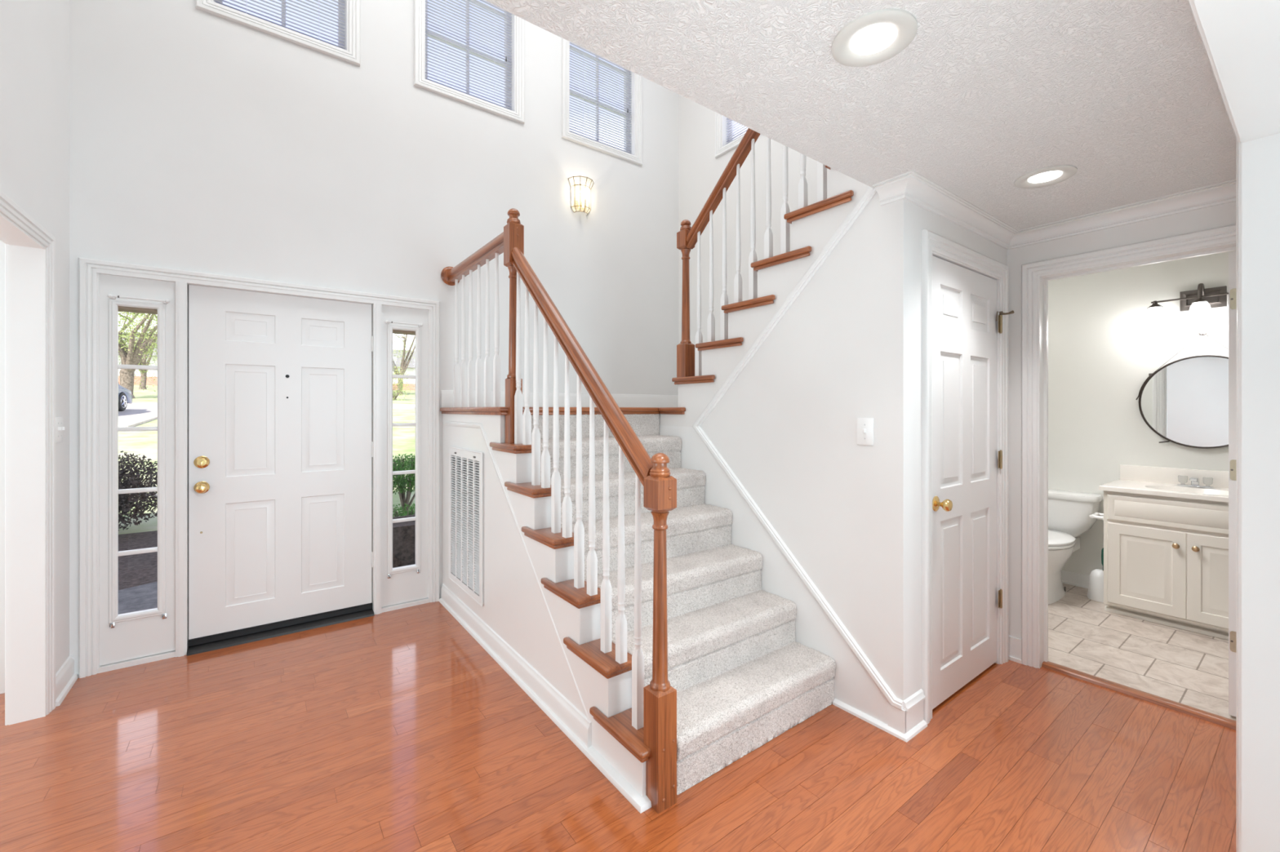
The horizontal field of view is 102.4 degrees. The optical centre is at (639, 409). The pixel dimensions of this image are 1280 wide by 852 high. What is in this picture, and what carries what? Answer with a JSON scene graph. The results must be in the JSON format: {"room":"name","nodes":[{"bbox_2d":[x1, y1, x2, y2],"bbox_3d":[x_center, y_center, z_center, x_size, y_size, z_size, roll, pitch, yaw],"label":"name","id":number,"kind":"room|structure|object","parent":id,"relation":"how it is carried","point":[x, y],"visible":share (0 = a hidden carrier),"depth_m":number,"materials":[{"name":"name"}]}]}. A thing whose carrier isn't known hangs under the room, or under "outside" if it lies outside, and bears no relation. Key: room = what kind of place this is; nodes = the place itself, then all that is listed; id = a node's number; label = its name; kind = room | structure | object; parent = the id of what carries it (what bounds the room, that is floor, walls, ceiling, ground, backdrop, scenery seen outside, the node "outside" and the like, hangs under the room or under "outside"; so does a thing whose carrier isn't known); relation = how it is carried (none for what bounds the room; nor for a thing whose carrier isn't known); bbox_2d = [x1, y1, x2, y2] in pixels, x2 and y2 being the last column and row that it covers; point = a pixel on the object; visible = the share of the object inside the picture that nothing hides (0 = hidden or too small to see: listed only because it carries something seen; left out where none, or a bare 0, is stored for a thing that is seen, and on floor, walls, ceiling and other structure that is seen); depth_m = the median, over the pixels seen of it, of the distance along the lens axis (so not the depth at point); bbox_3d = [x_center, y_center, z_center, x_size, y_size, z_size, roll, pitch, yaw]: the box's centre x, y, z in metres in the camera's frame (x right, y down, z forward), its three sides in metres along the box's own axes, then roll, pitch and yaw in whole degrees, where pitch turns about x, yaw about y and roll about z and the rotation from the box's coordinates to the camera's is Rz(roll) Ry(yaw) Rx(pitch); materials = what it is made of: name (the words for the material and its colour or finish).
{"room":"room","nodes":[
{"label":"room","id":0,"kind":"room"},
{"bbox_2d":[0,0,69,673],"bbox_3d":[-1.385,-1.310,0.539,0.098,5.320,4.920,0,0,-37],"label":"wall","id":1,"kind":"structure","parent":0,"point":[34,34],"depth_m":2.29,"materials":[{"name":"paint"}]},
{"bbox_2d":[0,239,8,725],"bbox_3d":[-2.140,0.282,1.453,0.020,2.096,1.917,0,0,-37],"label":"trim","id":2,"kind":"structure","parent":1,"relation":"attached to","point":[6,246],"depth_m":2.17,"materials":[{"name":"white paint"}]},
{"bbox_2d":[0,190,55,724],"bbox_3d":[-2.084,0.278,1.495,0.118,2.104,1.933,0,0,-37],"label":"trim","id":3,"kind":"structure","parent":1,"relation":"attached to","point":[32,247],"depth_m":2.21,"materials":[{"name":"white paint"}]},
{"bbox_2d":[55,417,65,442],"bbox_3d":[-2.695,0.093,2.395,0.018,0.117,0.118,0,0,-37],"label":"light switch","id":4,"kind":"object","parent":1,"relation":"attached to","point":[60,428],"visible":0.97,"depth_m":2.39,"materials":[{"name":"white plastic"}]},
{"bbox_2d":[55,655,78,706],"bbox_3d":[-2.711,1.272,2.428,0.031,0.116,0.308,0,0,-37],"label":"baseboard","id":5,"kind":"structure","parent":1,"relation":"attached to","point":[65,677],"depth_m":2.42,"materials":[{"name":"white paint"}]},
{"bbox_2d":[0,0,747,693],"bbox_3d":[-1.066,-1.470,3.944,15.000,6.400,0.160,0,0,-37],"label":"wall","id":6,"kind":"structure","parent":0,"point":[201,141],"depth_m":3.28,"materials":[{"name":"paint"}]},
{"bbox_2d":[97,274,175,673],"bbox_3d":[-2.664,0.321,2.750,0.291,2.018,0.166,0,0,-37],"label":"window","id":7,"kind":"structure","parent":6,"relation":"in","point":[140,637],"depth_m":2.68,"materials":[{"name":"white paint"}]},
{"bbox_2d":[109,622,115,628],"bbox_3d":[-2.695,1.104,2.628,0.018,0.028,0.030,0,0,-37],"label":"curtain bracket","id":8,"kind":"object","parent":7,"relation":"attached to","point":[112,625],"visible":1,"depth_m":2.63,"materials":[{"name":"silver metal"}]},
{"bbox_2d":[106,293,169,303],"bbox_3d":[-2.613,-0.577,2.689,0.236,0.022,0.030,0,0,-37],"label":"curtain rod","id":9,"kind":"object","parent":7,"relation":"attached to","point":[109,295],"visible":1,"depth_m":2.68,"materials":[{"name":"white metal"}]},
{"bbox_2d":[162,613,166,618],"bbox_3d":[-2.537,1.104,2.745,0.018,0.028,0.030,0,0,-37],"label":"curtain bracket","id":10,"kind":"object","parent":7,"relation":"attached to","point":[164,615],"visible":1,"depth_m":2.75,"materials":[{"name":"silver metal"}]},
{"bbox_2d":[78,257,439,678],"bbox_3d":[-2.137,0.288,3.134,1.729,2.084,0.180,0,0,-37],"label":"trim","id":11,"kind":"structure","parent":6,"relation":"attached to","point":[90,270],"depth_m":2.78,"materials":[{"name":"white paint"}]},
{"bbox_2d":[195,0,359,66],"bbox_3d":[-2.148,-2.842,3.107,0.799,1.287,0.150,0,0,-37],"label":"window","id":12,"kind":"structure","parent":6,"relation":"in","point":[211,7],"depth_m":3.14,"materials":[{"name":"white paint"}]},
{"bbox_2d":[215,0,345,49],"bbox_3d":[-2.141,-2.848,3.097,0.639,1.144,0.035,0,0,-37],"label":"window blind","id":13,"kind":"object","parent":12,"relation":"attached to","point":[224,1],"visible":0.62,"depth_m":3.17,"materials":[{"name":"white plastic"}]},
{"bbox_2d":[188,284,373,646],"bbox_3d":[-2.108,0.308,3.095,0.914,1.991,0.110,0,0,-37],"label":"door","id":14,"kind":"structure","parent":6,"relation":"in","point":[281,443],"depth_m":3.06,"materials":[{"name":"white paint"}]},
{"bbox_2d":[186,608,374,656],"bbox_3d":[-2.137,1.318,3.128,0.913,0.024,0.190,0,0,-37],"label":"threshold","id":15,"kind":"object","parent":6,"relation":"attached to","point":[232,642],"depth_m":3.04,"materials":[{"name":"black metal"}]},
{"bbox_2d":[382,305,429,613],"bbox_3d":[-1.621,0.321,3.527,0.299,2.018,0.166,0,0,-37],"label":"window","id":16,"kind":"structure","parent":6,"relation":"in","point":[406,588],"depth_m":3.48,"materials":[{"name":"white paint"}]},
{"bbox_2d":[385,320,422,327],"bbox_3d":[-1.582,-0.577,3.456,0.236,0.022,0.030,0,0,-37],"label":"curtain rod","id":17,"kind":"object","parent":16,"relation":"attached to","point":[386,321],"visible":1,"depth_m":3.45,"materials":[{"name":"white metal"}]},
{"bbox_2d":[413,0,524,124],"bbox_3d":[-1.248,-2.842,3.777,0.797,1.287,0.150,0,0,-37],"label":"window","id":18,"kind":"structure","parent":6,"relation":"in","point":[517,114],"depth_m":3.81,"materials":[{"name":"white paint"}]},
{"bbox_2d":[425,0,511,110],"bbox_3d":[-1.241,-2.848,3.767,0.637,1.144,0.035,0,0,-37],"label":"window blind","id":19,"kind":"object","parent":18,"relation":"attached to","point":[432,1],"visible":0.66,"depth_m":3.78,"materials":[{"name":"white plastic"}]},
{"bbox_2d":[440,390,678,407],"bbox_3d":[-0.507,-0.074,4.252,2.195,0.121,0.014,0,0,-37],"label":"baseboard","id":20,"kind":"structure","parent":6,"relation":"attached to","point":[446,396],"depth_m":4.29,"materials":[{"name":"white paint"}]},
{"bbox_2d":[568,176,594,214],"bbox_3d":[-0.463,-1.752,4.221,0.228,0.267,0.116,0,0,-37],"label":"wall lamp","id":21,"kind":"object","parent":6,"relation":"attached to","point":[580,191],"visible":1,"depth_m":4.23,"materials":[{"name":"white glass"}]},
{"bbox_2d":[561,38,642,165],"bbox_3d":[-0.343,-2.842,4.450,0.807,1.287,0.150,0,0,-37],"label":"window","id":22,"kind":"structure","parent":6,"relation":"in","point":[566,134],"depth_m":4.48,"materials":[{"name":"white paint"}]},
{"bbox_2d":[569,42,631,154],"bbox_3d":[-0.336,-2.848,4.441,0.647,1.144,0.035,0,0,-37],"label":"window blind","id":23,"kind":"object","parent":22,"relation":"attached to","point":[571,43],"visible":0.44,"depth_m":4.44,"materials":[{"name":"white plastic"}]},
{"bbox_2d":[438,583,651,813],"bbox_3d":[-0.676,1.272,2.651,0.054,0.116,2.341,0,0,-37],"label":"baseboard","id":24,"kind":"structure","parent":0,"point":[571,722],"depth_m":2.32,"materials":[{"name":"white paint"}]},
{"bbox_2d":[0,601,1235,851],"bbox_3d":[-1.410,1.390,1.281,7.268,0.120,3.740,0,0,-37],"label":"floor","id":25,"kind":"structure","parent":0,"point":[396,731],"depth_m":1.90,"materials":[{"name":"brown wood"}]},
{"bbox_2d":[440,407,659,796],"bbox_3d":[0.186,0.658,3.307,2.211,1.344,2.358,0,0,-37],"label":"staircase","id":26,"kind":"structure","parent":25,"relation":"on","point":[532,602],"depth_m":2.43,"materials":[{"name":"white paint"}]},
{"bbox_2d":[448,446,484,606],"bbox_3d":[-1.087,0.685,3.193,0.019,0.880,0.630,0,0,-37],"label":"air vent","id":27,"kind":"object","parent":26,"relation":"attached to","point":[465,467],"visible":1,"depth_m":3.17,"materials":[{"name":"white metal"}]},
{"bbox_2d":[440,231,503,407],"bbox_3d":[-1.017,-0.511,3.208,0.134,0.995,1.080,0,0,-37],"label":"stair railing","id":28,"kind":"object","parent":26,"relation":"on","point":[451,276],"visible":0.99,"depth_m":3.17,"materials":[{"name":"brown wood"}]},
{"bbox_2d":[503,208,676,813],"bbox_3d":[-0.301,0.130,2.247,0.080,2.400,1.326,0,0,-37],"label":"stair railing","id":29,"kind":"object","parent":26,"relation":"on","point":[654,705],"visible":1,"depth_m":2.02,"materials":[{"name":"brown wood"}]},
{"bbox_2d":[530,413,835,795],"bbox_3d":[0.120,0.678,2.573,0.947,1.303,1.315,0,0,-37],"label":"carpet","id":30,"kind":"object","parent":26,"relation":"on","point":[740,674],"visible":0.7,"depth_m":2.32,"materials":[{"name":"white carpet"}]},
{"bbox_2d":[658,165,853,414],"bbox_3d":[1.011,-0.660,3.088,1.150,1.380,1.450,0,0,-37],"label":"staircase","id":31,"kind":"structure","parent":26,"relation":"on","point":[842,198],"depth_m":2.65,"materials":[{"name":"brown wood"}]},
{"bbox_2d":[676,128,826,377],"bbox_3d":[0.652,-1.198,2.742,0.080,1.999,1.300,0,0,-37],"label":"stair railing","id":32,"kind":"object","parent":31,"relation":"on","point":[687,237],"visible":0.71,"depth_m":2.95,"materials":[{"name":"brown wood"}]},
{"bbox_2d":[659,168,915,700],"bbox_3d":[0.640,0.008,2.758,0.100,2.644,1.580,0,0,-37],"label":"wall","id":33,"kind":"structure","parent":0,"point":[843,352],"depth_m":2.32,"materials":[{"name":"paint"}]},
{"bbox_2d":[659,426,927,742],"bbox_3d":[0.658,0.718,2.755,0.178,1.225,1.606,0,0,-37],"label":"baseboard","id":34,"kind":"structure","parent":33,"relation":"attached to","point":[855,693],"depth_m":2.48,"materials":[{"name":"white paint"}]},
{"bbox_2d":[692,186,903,711],"bbox_3d":[0.688,0.135,2.595,0.017,2.190,1.262,0,0,-37],"label":"trim","id":35,"kind":"structure","parent":33,"relation":"attached to","point":[869,193],"depth_m":2.48,"materials":[{"name":"white paint"}]},
{"bbox_2d":[857,417,873,445],"bbox_3d":[0.967,0.095,2.219,0.018,0.117,0.075,0,0,-37],"label":"light switch","id":36,"kind":"object","parent":33,"relation":"attached to","point":[864,425],"visible":1,"depth_m":2.22,"materials":[{"name":"white plastic"}]},
{"bbox_2d":[484,0,1235,230],"bbox_3d":[0.662,-1.109,1.196,3.970,0.363,1.167,0,0,-37],"label":"ceiling","id":37,"kind":"structure","parent":0,"point":[984,95],"depth_m":1.48,"materials":[{"name":"white paint"}]},
{"bbox_2d":[831,8,917,66],"bbox_3d":[0.583,-0.922,1.288,0.196,0.010,0.196,0,0,-37],"label":"recessed light","id":38,"kind":"object","parent":37,"relation":"in","point":[873,37],"visible":1,"depth_m":1.28,"materials":[{"name":"white"}]},
{"bbox_2d":[1014,164,1077,188],"bbox_3d":[1.611,-0.922,2.048,0.196,0.010,0.196,0,0,-37],"label":"recessed light","id":39,"kind":"object","parent":37,"relation":"in","point":[1049,175],"visible":1,"depth_m":2.04,"materials":[{"name":"white"}]},
{"bbox_2d":[678,94,1235,639],"bbox_3d":[1.886,-1.310,2.975,0.120,5.320,4.920,0,0,-37],"label":"wall","id":40,"kind":"structure","parent":0,"point":[700,171],"depth_m":4.00,"materials":[{"name":"paint"}]},
{"bbox_2d":[715,112,760,158],"bbox_3d":[0.955,-2.842,4.218,0.150,1.287,0.817,0,0,-37],"label":"window","id":41,"kind":"structure","parent":40,"relation":"in","point":[721,148],"depth_m":4.46,"materials":[{"name":"white paint"}]},
{"bbox_2d":[725,118,747,144],"bbox_3d":[0.945,-2.848,4.210,0.035,1.144,0.657,0,0,-37],"label":"window blind","id":42,"kind":"object","parent":41,"relation":"attached to","point":[726,118],"visible":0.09,"depth_m":4.41,"materials":[{"name":"white plastic"}]},
{"bbox_2d":[1008,635,1022,664],"bbox_3d":[1.982,1.270,2.728,0.022,0.120,0.072,0,0,-37],"label":"baseboard","id":43,"kind":"structure","parent":40,"relation":"attached to","point":[1015,644],"depth_m":2.72,"materials":[{"name":"white paint"}]},
{"bbox_2d":[1021,224,1235,668],"bbox_3d":[2.298,0.285,2.412,0.148,2.090,0.820,0,0,-37],"label":"trim","id":44,"kind":"structure","parent":40,"relation":"attached to","point":[1035,276],"depth_m":2.66,"materials":[{"name":"white paint"}]},
{"bbox_2d":[1041,661,1235,730],"bbox_3d":[2.306,1.321,2.418,0.072,0.019,0.668,0,0,-37],"label":"trim","id":45,"kind":"structure","parent":40,"relation":"attached to","point":[1220,720],"depth_m":2.37,"materials":[{"name":"brown wood"}]},
{"bbox_2d":[1228,251,1235,716],"bbox_3d":[2.794,0.317,2.387,0.648,1.983,0.036,0,0,-37],"label":"door","id":46,"kind":"structure","parent":40,"relation":"in","point":[1232,255],"depth_m":2.20,"materials":[{"name":"white paint"}]},
{"bbox_2d":[915,204,1007,692],"bbox_3d":[1.528,0.202,2.501,1.020,2.257,0.107,0,0,-37],"label":"wall","id":47,"kind":"structure","parent":0,"point":[924,219],"depth_m":2.17,"materials":[{"name":"paint"}]},
{"bbox_2d":[921,229,1008,724],"bbox_3d":[1.544,0.283,2.500,0.928,2.093,0.128,0,0,-37],"label":"trim","id":48,"kind":"structure","parent":47,"relation":"attached to","point":[933,244],"depth_m":2.24,"materials":[{"name":"white paint"}]},
{"bbox_2d":[932,255,1013,709],"bbox_3d":[1.592,0.320,2.469,0.793,1.992,0.102,0,0,-37],"label":"door","id":49,"kind":"structure","parent":47,"relation":"in","point":[965,313],"depth_m":2.45,"materials":[{"name":"white paint"}]},
{"bbox_2d":[872,170,1235,249],"bbox_3d":[1.731,-0.892,2.087,1.191,0.070,0.981,0,0,-37],"label":"trim","id":50,"kind":"structure","parent":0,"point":[912,187],"depth_m":2.30,"materials":[{"name":"white paint"}]},
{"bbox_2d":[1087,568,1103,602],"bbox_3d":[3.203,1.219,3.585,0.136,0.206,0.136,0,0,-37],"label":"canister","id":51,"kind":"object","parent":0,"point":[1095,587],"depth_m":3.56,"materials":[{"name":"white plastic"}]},
{"bbox_2d":[1048,250,1235,575],"bbox_3d":[3.712,0.110,3.387,0.100,2.440,2.800,0,0,-37],"label":"wall","id":52,"kind":"structure","parent":0,"point":[1102,348],"depth_m":3.71,"materials":[{"name":"paint"}]},
{"bbox_2d":[1061,569,1089,588],"bbox_3d":[3.661,1.276,3.349,0.026,0.093,2.800,0,0,-37],"label":"baseboard","id":53,"kind":"structure","parent":52,"relation":"attached to","point":[1070,578],"depth_m":3.87,"materials":[{"name":"white paint"}]},
{"bbox_2d":[1120,464,1228,488],"bbox_3d":[3.657,0.446,3.356,0.022,0.108,0.785,0,0,-37],"label":"backsplash","id":54,"kind":"structure","parent":52,"relation":"attached to","point":[1131,473],"depth_m":3.47,"materials":[{"name":"beige stone"}]},
{"bbox_2d":[1144,283,1228,321],"bbox_3d":[3.594,-0.702,3.300,0.191,0.217,0.508,0,0,-37],"label":"vanity light","id":55,"kind":"object","parent":52,"relation":"attached to","point":[1200,302],"visible":0.77,"depth_m":3.31,"materials":[{"name":"white glass"}]},
{"bbox_3d":[3.662,-0.491,3.350,0.026,0.019,0.040,0,0,-37],"label":"wall hook","id":56,"kind":"object","parent":52,"relation":"attached to","visible":0},
{"bbox_2d":[1135,334,1228,448],"bbox_3d":[3.655,-0.118,3.345,0.031,0.741,0.638,0,0,-37],"label":"mirror","id":57,"kind":"object","parent":56,"relation":"hanging from","point":[1184,402],"visible":0.62,"depth_m":3.39,"materials":[{"name":"silver glass"}]},
{"bbox_2d":[1048,582,1235,720],"bbox_3d":[3.010,1.386,2.865,1.650,0.128,2.800,0,0,-37],"label":"floor","id":58,"kind":"structure","parent":0,"point":[1182,666],"depth_m":2.81,"materials":[{"name":"beige tile"}]},
{"bbox_2d":[1048,488,1102,604],"bbox_3d":[2.925,0.969,3.718,0.771,0.706,0.500,0,0,-37],"label":"toilet","id":59,"kind":"object","parent":58,"relation":"on","point":[1068,512],"visible":0.44,"depth_m":3.69,"materials":[{"name":"white ceramic"}]},
{"bbox_2d":[1087,547,1103,602],"bbox_3d":[3.203,1.139,3.585,0.136,0.366,0.136,0,0,-37],"label":"toilet brush","id":60,"kind":"object","parent":58,"relation":"on","point":[1095,587],"visible":0.56,"depth_m":3.56,"materials":[{"name":"white plastic"}]},
{"bbox_2d":[1103,490,1228,639],"bbox_3d":[3.445,0.925,3.202,0.545,0.794,0.762,0,0,-37],"label":"vanity cabinet","id":61,"kind":"object","parent":58,"relation":"on","point":[1166,558],"visible":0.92,"depth_m":3.13,"materials":[{"name":"beige paint"}]},
{"bbox_2d":[1088,512,1103,520],"bbox_3d":[3.100,0.718,3.472,0.178,0.048,0.082,0,0,-37],"label":"toilet paper holder","id":62,"kind":"object","parent":61,"relation":"attached to","point":[1096,515],"visible":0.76,"depth_m":3.45,"materials":[{"name":"white ceramic"}]},
{"bbox_2d":[1098,464,1228,502],"bbox_3d":[3.452,0.510,3.211,0.523,0.236,0.797,0,0,-37],"label":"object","id":63,"kind":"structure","parent":61,"relation":"in","point":[1135,479],"depth_m":3.36,"materials":[{"name":"beige stone"}]},
{"bbox_2d":[1098,479,1228,502],"bbox_3d":[3.452,0.563,3.211,0.523,0.130,0.797,0,0,-37],"label":"sink","id":64,"kind":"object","parent":63,"relation":"in","point":[1220,493],"depth_m":3.28,"materials":[{"name":"beige stone"}]},
{"bbox_2d":[1177,475,1213,488],"bbox_3d":[3.553,0.464,3.300,0.110,0.068,0.156,0,0,-37],"label":"faucet","id":65,"kind":"object","parent":63,"relation":"on","point":[1183,479],"visible":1,"depth_m":3.30,"materials":[{"name":"silver metal"}]},
{"bbox_2d":[1193,0,1279,851],"bbox_3d":[-0.345,0.080,-0.181,7.230,2.500,0.163,0,0,-37],"label":"wall opening","id":66,"kind":"structure","parent":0,"point":[1242,37],"depth_m":1.34,"materials":[{"name":"white paint"}]},
{"bbox_2d":[1187,0,1241,851],"bbox_3d":[-0.130,0.273,0.090,4.452,2.114,0.014,0,0,-37],"label":"trim","id":67,"kind":"structure","parent":66,"relation":"attached to","point":[1238,144],"depth_m":1.38,"materials":[{"name":"white paint"}]},
{"label":"outside","id":68,"kind":"structure","parent":0,"visible":0},
{"bbox_2d":[118,402,415,426],"bbox_3d":[-21.257,0.222,15.154,44.000,1.029,11.300,0,0,-37],"label":"driveway","id":69,"kind":"structure","parent":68,"point":[135,414],"depth_m":17.42,"materials":[{"name":"white concrete"}]},
{"bbox_2d":[118,382,132,411],"bbox_3d":[-18.000,-0.687,16.144,1.832,1.479,4.565,0,0,-28],"label":"car","id":70,"kind":"object","parent":69,"relation":"on","point":[125,396],"visible":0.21,"depth_m":17.84,"materials":[{"name":"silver metal"}]},
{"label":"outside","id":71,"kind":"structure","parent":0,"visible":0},
{"bbox_2d":[118,384,415,534],"bbox_3d":[-28.033,-1.346,37.650,100.000,5.472,86.120,0,0,-37],"label":"ground","id":72,"kind":"structure","parent":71,"point":[137,442],"depth_m":12.20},
{"bbox_2d":[118,450,157,530],"bbox_3d":[-5.514,0.851,5.123,1.393,0.916,0.993,0,0,-27],"label":"shrub","id":73,"kind":"object","parent":72,"relation":"on","point":[126,501],"visible":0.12,"depth_m":5.26,"materials":[{"name":"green plant"}]},
{"bbox_2d":[118,311,157,398],"bbox_3d":[-24.610,-4.807,26.643,9.884,8.760,10.188,0,0,-1],"label":"tree","id":74,"kind":"object","parent":72,"relation":"on","point":[134,354],"visible":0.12,"depth_m":25.66,"materials":[{"name":"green plant"}]},
{"bbox_2d":[118,530,157,590],"bbox_3d":[-4.108,1.360,5.350,6.200,0.180,5.710,0,0,-37],"label":"planting bed","id":75,"kind":"object","parent":72,"relation":"on","point":[135,570],"depth_m":4.29,"materials":[{"name":"brown soil"}]},
{"bbox_2d":[392,502,415,517],"bbox_3d":[-2.626,1.234,5.652,1.442,0.396,0.554,0,0,-37],"label":"shrub","id":76,"kind":"object","parent":75,"relation":"on","point":[407,513],"visible":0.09,"depth_m":5.66,"materials":[{"name":"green plant"}]},
{"bbox_2d":[118,311,157,389],"bbox_3d":[-34.916,-5.144,35.220,11.492,7.756,8.369,0,0,19],"label":"tree","id":77,"kind":"object","parent":72,"relation":"on","point":[143,384],"visible":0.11,"depth_m":35.47,"materials":[{"name":"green plant"}]},
{"bbox_2d":[118,493,413,614],"bbox_3d":[-4.847,1.255,4.958,6.951,0.270,2.701,0,0,36],"label":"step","id":78,"kind":"structure","parent":72,"relation":"on","point":[144,597],"depth_m":3.40,"materials":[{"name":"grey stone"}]},
{"bbox_2d":[118,332,415,391],"bbox_3d":[-35.422,-3.970,50.924,49.200,5.400,9.200,0,0,-37],"label":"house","id":79,"kind":"structure","parent":72,"relation":"on","point":[411,371],"depth_m":53.51,"materials":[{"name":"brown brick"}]},
{"bbox_2d":[392,366,411,400],"bbox_3d":[-16.031,-1.611,33.564,2.065,2.473,2.038,0,0,-37],"label":"shrub","id":80,"kind":"object","parent":72,"relation":"on","point":[394,397],"visible":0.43,"depth_m":33.62,"materials":[{"name":"green plant"}]},
{"bbox_2d":[392,515,415,567],"bbox_3d":[-1.935,1.160,4.332,0.830,0.460,0.420,0,0,-37],"label":"mulch bed","id":81,"kind":"object","parent":72,"relation":"on","point":[403,533],"visible":0.11,"depth_m":4.11,"materials":[{"name":"brown soil"}]},
{"bbox_2d":[392,453,415,511],"bbox_3d":[-2.978,0.943,6.505,0.999,0.777,0.706,0,0,-31],"label":"shrub","id":82,"kind":"object","parent":72,"relation":"on","point":[402,482],"visible":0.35,"depth_m":6.43,"materials":[{"name":"green plant"}]},
{"bbox_2d":[392,333,415,395],"bbox_3d":[-20.084,-6.452,41.868,11.123,10.759,11.824,0,0,2],"label":"tree","id":83,"kind":"object","parent":72,"relation":"on","point":[403,366],"visible":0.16,"depth_m":42.66,"materials":[{"name":"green plant"}]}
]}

